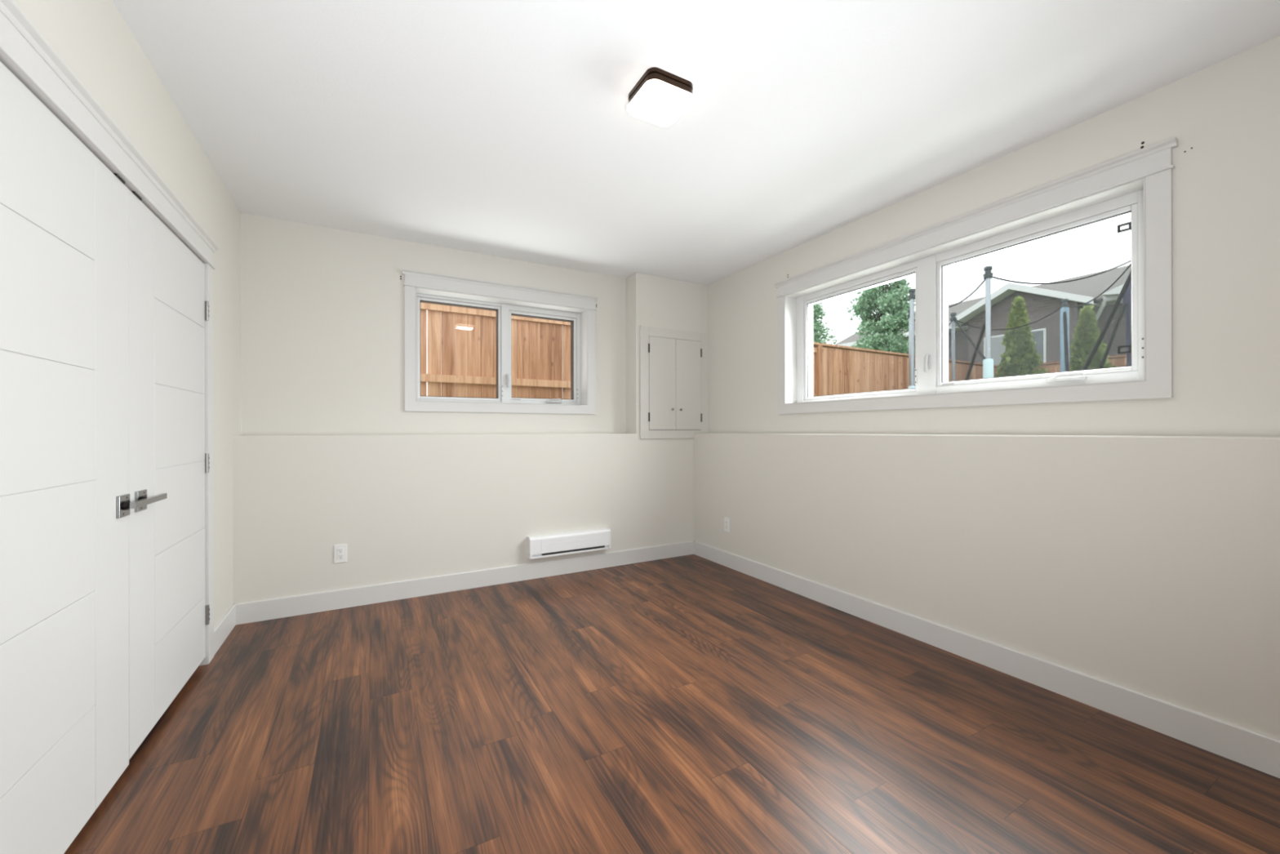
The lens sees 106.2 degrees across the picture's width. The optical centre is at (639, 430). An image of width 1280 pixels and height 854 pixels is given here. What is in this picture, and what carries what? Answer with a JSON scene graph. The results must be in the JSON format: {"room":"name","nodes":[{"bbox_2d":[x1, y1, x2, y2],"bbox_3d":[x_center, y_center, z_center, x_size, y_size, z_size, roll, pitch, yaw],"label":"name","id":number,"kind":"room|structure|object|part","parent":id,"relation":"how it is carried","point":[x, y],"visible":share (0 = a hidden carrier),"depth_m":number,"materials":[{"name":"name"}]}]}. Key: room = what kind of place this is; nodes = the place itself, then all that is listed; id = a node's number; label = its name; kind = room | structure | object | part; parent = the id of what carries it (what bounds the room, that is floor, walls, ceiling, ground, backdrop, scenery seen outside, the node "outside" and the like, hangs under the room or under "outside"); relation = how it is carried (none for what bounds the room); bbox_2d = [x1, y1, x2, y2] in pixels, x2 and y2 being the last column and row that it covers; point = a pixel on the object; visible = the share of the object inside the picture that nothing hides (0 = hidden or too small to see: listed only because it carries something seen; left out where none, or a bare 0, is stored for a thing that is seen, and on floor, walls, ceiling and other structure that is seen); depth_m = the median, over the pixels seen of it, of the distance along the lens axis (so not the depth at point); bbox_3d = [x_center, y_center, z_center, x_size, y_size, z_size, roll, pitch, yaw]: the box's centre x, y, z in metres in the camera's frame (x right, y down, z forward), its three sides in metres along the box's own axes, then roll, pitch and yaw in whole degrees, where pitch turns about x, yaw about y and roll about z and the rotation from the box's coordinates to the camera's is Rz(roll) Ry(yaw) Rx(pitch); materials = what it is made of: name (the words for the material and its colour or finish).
{"room":"empty basement bedroom","nodes":[
{"label":"empty basement bedroom","id":0,"kind":"room"},
{"bbox_2d":[13,0,240,626],"bbox_3d":[-1.077,-0.115,0.308,0.120,2.554,6.286,0,0,-29],"label":"wall","id":1,"kind":"structure","parent":0,"point":[92,37],"depth_m":2.07,"materials":[{"name":"paint"}]},
{"bbox_2d":[0,61,152,853],"bbox_3d":[-1.546,0.152,1.287,0.072,1.970,0.960,0,0,-29],"label":"door","id":2,"kind":"structure","parent":1,"relation":"in","point":[65,505],"depth_m":1.28,"materials":[{"name":"white paint"}]},
{"bbox_3d":[-1.712,0.249,1.594,0.009,0.072,0.076,0,0,-29],"label":"handle","id":3,"kind":"part","parent":2,"relation":"part of","materials":[{"name":"silver metal"}]},
{"bbox_3d":[-1.719,0.249,1.659,0.014,0.020,0.140,0,0,-29],"label":"lever","id":4,"kind":"part","parent":2,"relation":"part of","materials":[{"name":"silver metal"}]},
{"bbox_2d":[0,0,219,666],"bbox_3d":[-1.781,0.106,1.611,0.159,2.114,1.948,0,0,-29],"label":"trim","id":5,"kind":"structure","parent":1,"relation":"attached to","point":[24,51],"depth_m":1.53,"materials":[{"name":"white paint"}]},
{"bbox_3d":[-1.739,-0.883,1.636,0.019,0.080,1.916,0,0,-29],"label":"head casing","id":6,"kind":"part","parent":5,"relation":"part of","materials":[{"name":"white paint"}]},
{"bbox_3d":[-1.735,-0.839,1.637,0.027,0.010,1.932,0,0,-29],"label":"bead moulding","id":7,"kind":"part","parent":5,"relation":"part of","materials":[{"name":"white paint"}]},
{"bbox_3d":[-1.730,-0.937,1.640,0.039,0.029,1.948,0,0,-29],"label":"crown moulding","id":8,"kind":"part","parent":5,"relation":"part of","materials":[{"name":"white paint"}]},
{"bbox_3d":[-2.182,0.166,2.434,0.018,1.996,0.089,0,0,-29],"label":"casing","id":9,"kind":"part","parent":5,"relation":"part of","materials":[{"name":"white paint"}]},
{"bbox_2d":[128,188,209,759],"bbox_3d":[-1.955,0.146,2.022,0.072,1.956,0.868,0,0,-29],"label":"door","id":10,"kind":"structure","parent":1,"relation":"in","point":[168,310],"depth_m":1.92,"materials":[{"name":"white paint"}]},
{"bbox_3d":[-1.781,0.249,1.716,0.009,0.072,0.076,0,0,-29],"label":"handle","id":11,"kind":"part","parent":10,"relation":"part of","materials":[{"name":"silver metal"}]},
{"bbox_3d":[-1.788,0.249,1.781,0.014,0.020,0.140,0,0,-29],"label":"lever","id":12,"kind":"part","parent":10,"relation":"part of","materials":[{"name":"silver metal"}]},
{"bbox_2d":[213,603,235,655],"bbox_3d":[-2.321,1.103,2.682,0.015,0.124,0.482,0,0,-29],"label":"baseboard","id":13,"kind":"structure","parent":1,"relation":"attached to","point":[227,623],"depth_m":2.67,"materials":[{"name":"white paint"}]},
{"bbox_2d":[232,212,707,604],"bbox_3d":[-0.975,-0.015,3.961,3.914,2.754,0.441,0,0,-29],"label":"wall","id":14,"kind":"structure","parent":0,"point":[327,452],"depth_m":3.41,"materials":[{"name":"paint"}]},
{"bbox_2d":[333,543,346,563],"bbox_3d":[-1.963,0.805,3.152,0.074,0.120,0.009,0,0,-29],"label":"wall outlet","id":15,"kind":"object","parent":14,"relation":"attached to","point":[340,550],"visible":1,"depth_m":3.15,"materials":[{"name":"white plastic"}]},
{"bbox_2d":[337,547,343,559],"bbox_3d":[-1.962,0.805,3.151,0.036,0.070,0.004,0,0,-29],"label":"receptacle","id":16,"kind":"object","parent":15,"relation":"attached to","point":[340,550],"depth_m":3.15,"materials":[{"name":"white plastic"}]},
{"bbox_2d":[235,540,693,624],"bbox_3d":[-0.964,1.100,3.705,3.381,0.124,0.015,0,0,-29],"label":"baseboard","id":17,"kind":"structure","parent":14,"relation":"attached to","point":[301,604],"depth_m":3.44,"materials":[{"name":"white paint"}]},
{"bbox_2d":[402,268,597,413],"bbox_3d":[-1.110,-0.658,3.974,1.544,1.028,0.269,0,0,-29],"label":"window","id":18,"kind":"structure","parent":14,"relation":"in","point":[508,300],"depth_m":3.96,"materials":[{"name":"white paint"}]},
{"bbox_3d":[-1.688,-0.601,3.532,0.073,0.916,0.018,0,0,-29],"label":"casing","id":19,"kind":"part","parent":18,"relation":"part of","materials":[{"name":"white paint"}]},
{"bbox_3d":[-1.442,-0.637,3.863,0.635,0.786,0.030,0,0,-29],"label":"sash","id":20,"kind":"part","parent":18,"relation":"part of","materials":[{"name":"white plastic"}]},
{"bbox_3d":[-1.143,-0.638,4.033,1.356,0.833,0.064,0,0,-29],"label":"frame","id":21,"kind":"part","parent":18,"relation":"part of","materials":[{"name":"white plastic"}]},
{"bbox_3d":[-1.058,-1.065,3.879,1.528,0.010,0.027,0,0,-29],"label":"bead moulding","id":22,"kind":"part","parent":18,"relation":"part of","materials":[{"name":"white paint"}]},
{"bbox_3d":[-1.060,-1.107,3.882,1.512,0.074,0.019,0,0,-29],"label":"head casing","id":23,"kind":"part","parent":18,"relation":"part of","materials":[{"name":"white paint"}]},
{"bbox_3d":[-1.055,-1.157,3.873,1.544,0.029,0.039,0,0,-29],"label":"crown moulding","id":24,"kind":"part","parent":18,"relation":"part of","materials":[{"name":"white paint"}]},
{"bbox_3d":[-1.058,-0.180,3.883,1.512,0.073,0.018,0,0,-29],"label":"casing","id":25,"kind":"part","parent":18,"relation":"part of","materials":[{"name":"white paint"}]},
{"bbox_3d":[-1.099,-0.416,3.996,0.022,0.116,0.029,0,0,-29],"label":"lever","id":26,"kind":"part","parent":18,"relation":"part of","materials":[{"name":"white plastic"}]},
{"bbox_3d":[-0.844,-0.632,4.193,0.603,0.754,0.035,0,0,-29],"label":"sash","id":27,"kind":"part","parent":18,"relation":"part of","materials":[{"name":"white plastic"}]},
{"bbox_3d":[-0.431,-0.603,4.233,0.073,0.916,0.018,0,0,-29],"label":"casing","id":28,"kind":"part","parent":18,"relation":"part of","materials":[{"name":"white paint"}]},
{"bbox_2d":[527,527,610,559],"bbox_3d":[-0.562,0.912,3.897,0.690,0.172,0.071,0,0,-29],"label":"baseboard heater","id":29,"kind":"object","parent":14,"relation":"attached to","point":[586,540],"visible":1,"depth_m":3.85,"materials":[{"name":"white metal"}]},
{"bbox_3d":[-0.533,0.902,3.876,0.538,0.109,0.003,0,0,-29],"label":"panel","id":30,"kind":"part","parent":29,"relation":"part of","materials":[{"name":"white metal"}]},
{"bbox_2d":[640,324,708,438],"bbox_3d":[0.333,-0.429,4.414,0.746,1.000,0.042,0,0,-29],"label":"wall cabinet","id":31,"kind":"object","parent":14,"relation":"attached to","point":[674,363],"visible":1,"depth_m":4.40,"materials":[{"name":"paint"}]},
{"bbox_3d":[0.202,-0.425,4.352,0.280,0.833,0.015,0,0,-29],"label":"door","id":32,"kind":"part","parent":31,"relation":"part of","materials":[{"name":"paint"}]},
{"bbox_3d":[0.451,-0.425,4.490,0.283,0.833,0.015,0,0,-29],"label":"door","id":33,"kind":"part","parent":31,"relation":"part of","materials":[{"name":"paint"}]},
{"bbox_2d":[63,554,1279,853],"bbox_3d":[0.135,1.160,0.928,4.468,0.001,8.762,0,0,-29],"label":"floor","id":34,"kind":"structure","parent":0,"point":[691,704],"depth_m":1.78,"materials":[{"name":"brown wood"}]},
{"bbox_2d":[112,0,1279,284],"bbox_3d":[0.051,-1.494,1.035,4.964,0.200,6.556,0,0,-29],"label":"ceiling","id":35,"kind":"structure","parent":0,"point":[500,128],"depth_m":2.02,"materials":[{"name":"paint"}]},
{"bbox_2d":[626,66,694,126],"bbox_3d":[0.083,-1.356,1.976,0.224,0.076,0.224,0,0,-29],"label":"ceiling light","id":36,"kind":"object","parent":35,"relation":"attached to","point":[660,97],"visible":1,"depth_m":1.92,"materials":[{"name":"white glass"}]},
{"bbox_2d":[693,35,1279,739],"bbox_3d":[2.096,-0.021,2.075,0.383,2.754,6.286,0,0,-29],"label":"wall","id":37,"kind":"structure","parent":0,"point":[1132,544],"depth_m":2.09,"materials":[{"name":"paint"}]},
{"bbox_2d":[724,516,729,532],"bbox_3d":[0.742,0.804,4.105,0.009,0.120,0.074,0,0,-29],"label":"wall outlet","id":38,"kind":"object","parent":37,"relation":"attached to","point":[726,521],"visible":1,"depth_m":4.10,"materials":[{"name":"white plastic"}]},
{"bbox_2d":[724,520,728,528],"bbox_3d":[0.740,0.804,4.104,0.004,0.070,0.036,0,0,-29],"label":"receptacle","id":39,"kind":"object","parent":38,"relation":"attached to","point":[726,521],"depth_m":4.10,"materials":[{"name":"white plastic"}]},
{"bbox_2d":[773,136,1177,413],"bbox_3d":[1.689,-0.646,2.905,0.234,1.029,2.170,0,0,-29],"label":"window","id":40,"kind":"structure","parent":37,"relation":"in","point":[1138,184],"depth_m":2.47,"materials":[{"name":"white paint"}]},
{"bbox_3d":[1.111,-0.589,3.764,0.018,0.917,0.073,0,0,-29],"label":"casing","id":41,"kind":"part","parent":40,"relation":"part of","materials":[{"name":"white paint"}]},
{"bbox_3d":[1.503,-0.619,3.346,0.030,0.765,0.894,0,0,-29],"label":"sash","id":42,"kind":"part","parent":40,"relation":"part of","materials":[{"name":"white plastic"}]},
{"bbox_3d":[1.692,-0.333,2.948,0.007,0.100,0.012,0,0,-29],"label":"keeper plate","id":43,"kind":"part","parent":40,"relation":"part of","materials":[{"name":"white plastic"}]},
{"bbox_3d":[1.710,-0.402,2.873,0.029,0.116,0.022,0,0,-29],"label":"lever","id":44,"kind":"part","parent":40,"relation":"part of","materials":[{"name":"white plastic"}]},
{"bbox_3d":[1.737,-0.626,2.931,0.064,0.834,1.982,0,0,-29],"label":"frame","id":45,"kind":"part","parent":40,"relation":"part of","materials":[{"name":"white plastic"}]},
{"bbox_3d":[1.614,-0.168,2.862,0.018,0.073,2.138,0,0,-29],"label":"casing","id":46,"kind":"part","parent":40,"relation":"part of","materials":[{"name":"white paint"}]},
{"bbox_3d":[1.612,-1.095,2.862,0.019,0.074,2.138,0,0,-29],"label":"head casing","id":47,"kind":"part","parent":40,"relation":"part of","materials":[{"name":"white paint"}]},
{"bbox_3d":[1.603,-1.145,2.857,0.039,0.029,2.170,0,0,-29],"label":"crown moulding","id":48,"kind":"part","parent":40,"relation":"part of","materials":[{"name":"white paint"}]},
{"bbox_3d":[1.609,-1.053,2.860,0.027,0.010,2.154,0,0,-29],"label":"bead moulding","id":49,"kind":"part","parent":40,"relation":"part of","materials":[{"name":"white paint"}]},
{"bbox_3d":[1.981,-0.628,2.483,0.035,0.732,0.857,0,0,-29],"label":"sash","id":50,"kind":"part","parent":40,"relation":"part of","materials":[{"name":"white plastic"}]},
{"bbox_3d":[2.032,-0.261,2.292,0.017,0.031,0.131,0,0,-29],"label":"crank handle","id":51,"kind":"part","parent":40,"relation":"part of","materials":[{"name":"white plastic"}]},
{"bbox_3d":[2.194,-0.366,2.176,0.008,0.036,0.046,0,0,-29],"label":"hinge arm","id":52,"kind":"part","parent":40,"relation":"part of"},
{"bbox_3d":[2.193,-0.919,2.176,0.008,0.034,0.046,0,0,-29],"label":"hinge arm","id":53,"kind":"part","parent":40,"relation":"part of"},
{"bbox_3d":[2.176,-0.357,2.079,0.007,0.105,0.012,0,0,-29],"label":"keeper plate","id":54,"kind":"part","parent":40,"relation":"part of","materials":[{"name":"white plastic"}]},
{"bbox_3d":[2.116,-0.591,1.960,0.018,0.917,0.073,0,0,-29],"label":"casing","id":55,"kind":"part","parent":40,"relation":"part of","materials":[{"name":"white paint"}]},
{"bbox_2d":[693,540,1279,777],"bbox_3d":[1.942,1.095,1.947,0.015,0.124,5.914,0,0,-29],"label":"baseboard","id":56,"kind":"structure","parent":37,"relation":"attached to","point":[1255,749],"depth_m":2.13,"materials":[{"name":"white paint"}]},
{"label":"outside","id":57,"kind":"structure","parent":0,"visible":0},
{"bbox_3d":[16.820,0.478,29.400,82.000,0.300,85.000,0,0,-29],"label":"lawn","id":58,"kind":"structure","parent":57,"visible":0},
{"bbox_2d":[420,302,998,399],"bbox_3d":[1.687,-0.565,7.471,15.860,1.843,0.130,0,0,-29],"label":"wooden fence","id":59,"kind":"object","parent":58,"relation":"on","point":[460,342],"visible":0.11,"depth_m":5.80,"materials":[{"name":"brown wood"}]},
{"bbox_3d":[-1.827,-0.574,5.508,2.550,0.085,0.037,0,0,-29],"label":"rail","id":60,"kind":"part","parent":59,"relation":"part of","materials":[{"name":"brown wood"}]},
{"bbox_3d":[-1.829,-1.359,5.508,2.550,0.085,0.037,0,0,-29],"label":"rail","id":61,"kind":"part","parent":59,"relation":"part of","materials":[{"name":"brown wood"}]},
{"bbox_3d":[2.098,-1.367,7.695,2.080,0.085,0.037,0,0,-29],"label":"rail","id":62,"kind":"part","parent":59,"relation":"part of","materials":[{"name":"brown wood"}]},
{"bbox_3d":[2.096,-1.468,7.699,2.120,0.038,0.130,0,0,-29],"label":"cap rail","id":63,"kind":"part","parent":59,"relation":"part of","materials":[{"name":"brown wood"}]},
{"bbox_3d":[3.050,-0.548,8.219,0.090,1.805,0.100,0,0,-29],"label":"post","id":64,"kind":"part","parent":59,"relation":"part of","materials":[{"name":"brown wood"}]},
{"bbox_3d":[4.394,-1.472,8.979,3.020,0.038,0.130,0,0,-29],"label":"cap rail","id":65,"kind":"part","parent":59,"relation":"part of","materials":[{"name":"brown wood"}]},
{"bbox_3d":[7.159,-1.478,10.519,3.190,0.038,0.130,0,0,-29],"label":"cap rail","id":66,"kind":"part","parent":59,"relation":"part of","materials":[{"name":"brown wood"}]},
{"bbox_2d":[813,302,835,346],"bbox_3d":[4.332,-1.955,12.723,1.597,4.817,1.490,0,0,-5],"label":"poplar tree","id":67,"kind":"object","parent":58,"relation":"on","point":[817,309],"visible":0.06,"depth_m":12.45,"materials":[{"name":"green plant"}]},
{"bbox_2d":[846,278,915,355],"bbox_3d":[7.181,-2.813,14.246,1.984,6.520,1.877,0,0,36],"label":"poplar tree","id":68,"kind":"object","parent":58,"relation":"on","point":[891,304],"visible":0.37,"depth_m":13.82,"materials":[{"name":"green plant"}]},
{"bbox_2d":[835,265,1131,365],"bbox_3d":[18.186,-2.835,15.856,8.285,6.320,23.000,0,0,-29],"label":"house","id":69,"kind":"structure","parent":58,"relation":"on","point":[1042,300],"depth_m":16.71,"materials":[{"name":"grey wood"}]},
{"bbox_3d":[13.084,-2.850,17.535,0.025,1.130,0.860,0,0,-29],"label":"pane","id":70,"kind":"part","parent":69,"relation":"part of","materials":[{"name":"white glass"}]},
{"bbox_3d":[13.526,-2.851,16.740,0.025,1.130,0.840,0,0,-29],"label":"pane","id":71,"kind":"part","parent":69,"relation":"part of","materials":[{"name":"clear glass"}]},
{"bbox_2d":[906,260,1131,388],"bbox_3d":[5.745,-0.981,7.665,3.042,2.660,3.042,0,0,37],"label":"trampoline","id":72,"kind":"object","parent":58,"relation":"on","point":[1125,294],"visible":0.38,"depth_m":6.80,"materials":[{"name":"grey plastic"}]},
{"bbox_2d":[994,295,1049,377],"bbox_3d":[7.522,-1.127,9.685,1.384,3.146,1.483,0,0,26],"label":"evergreen shrub","id":73,"kind":"object","parent":58,"relation":"on","point":[1020,357],"visible":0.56,"depth_m":9.46,"materials":[{"name":"green plant"}]},
{"bbox_2d":[1034,354,1126,373],"bbox_3d":[11.492,-0.598,6.195,0.130,1.813,11.640,0,0,-29],"label":"wooden fence","id":74,"kind":"object","parent":58,"relation":"on","point":[1122,362],"visible":0.05,"depth_m":10.27,"materials":[{"name":"brown wood"}]},
{"bbox_3d":[11.500,-1.486,6.178,0.130,0.038,11.600,0,0,-29],"label":"cap rail","id":75,"kind":"part","parent":74,"relation":"part of","materials":[{"name":"brown wood"}]},
{"bbox_2d":[1069,305,1116,370],"bbox_3d":[8.589,-0.975,9.119,1.479,2.837,1.450,0,0,-29],"label":"evergreen shrub","id":76,"kind":"object","parent":58,"relation":"on","point":[1086,335],"visible":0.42,"depth_m":9.05,"materials":[{"name":"green plant"}]}
]}

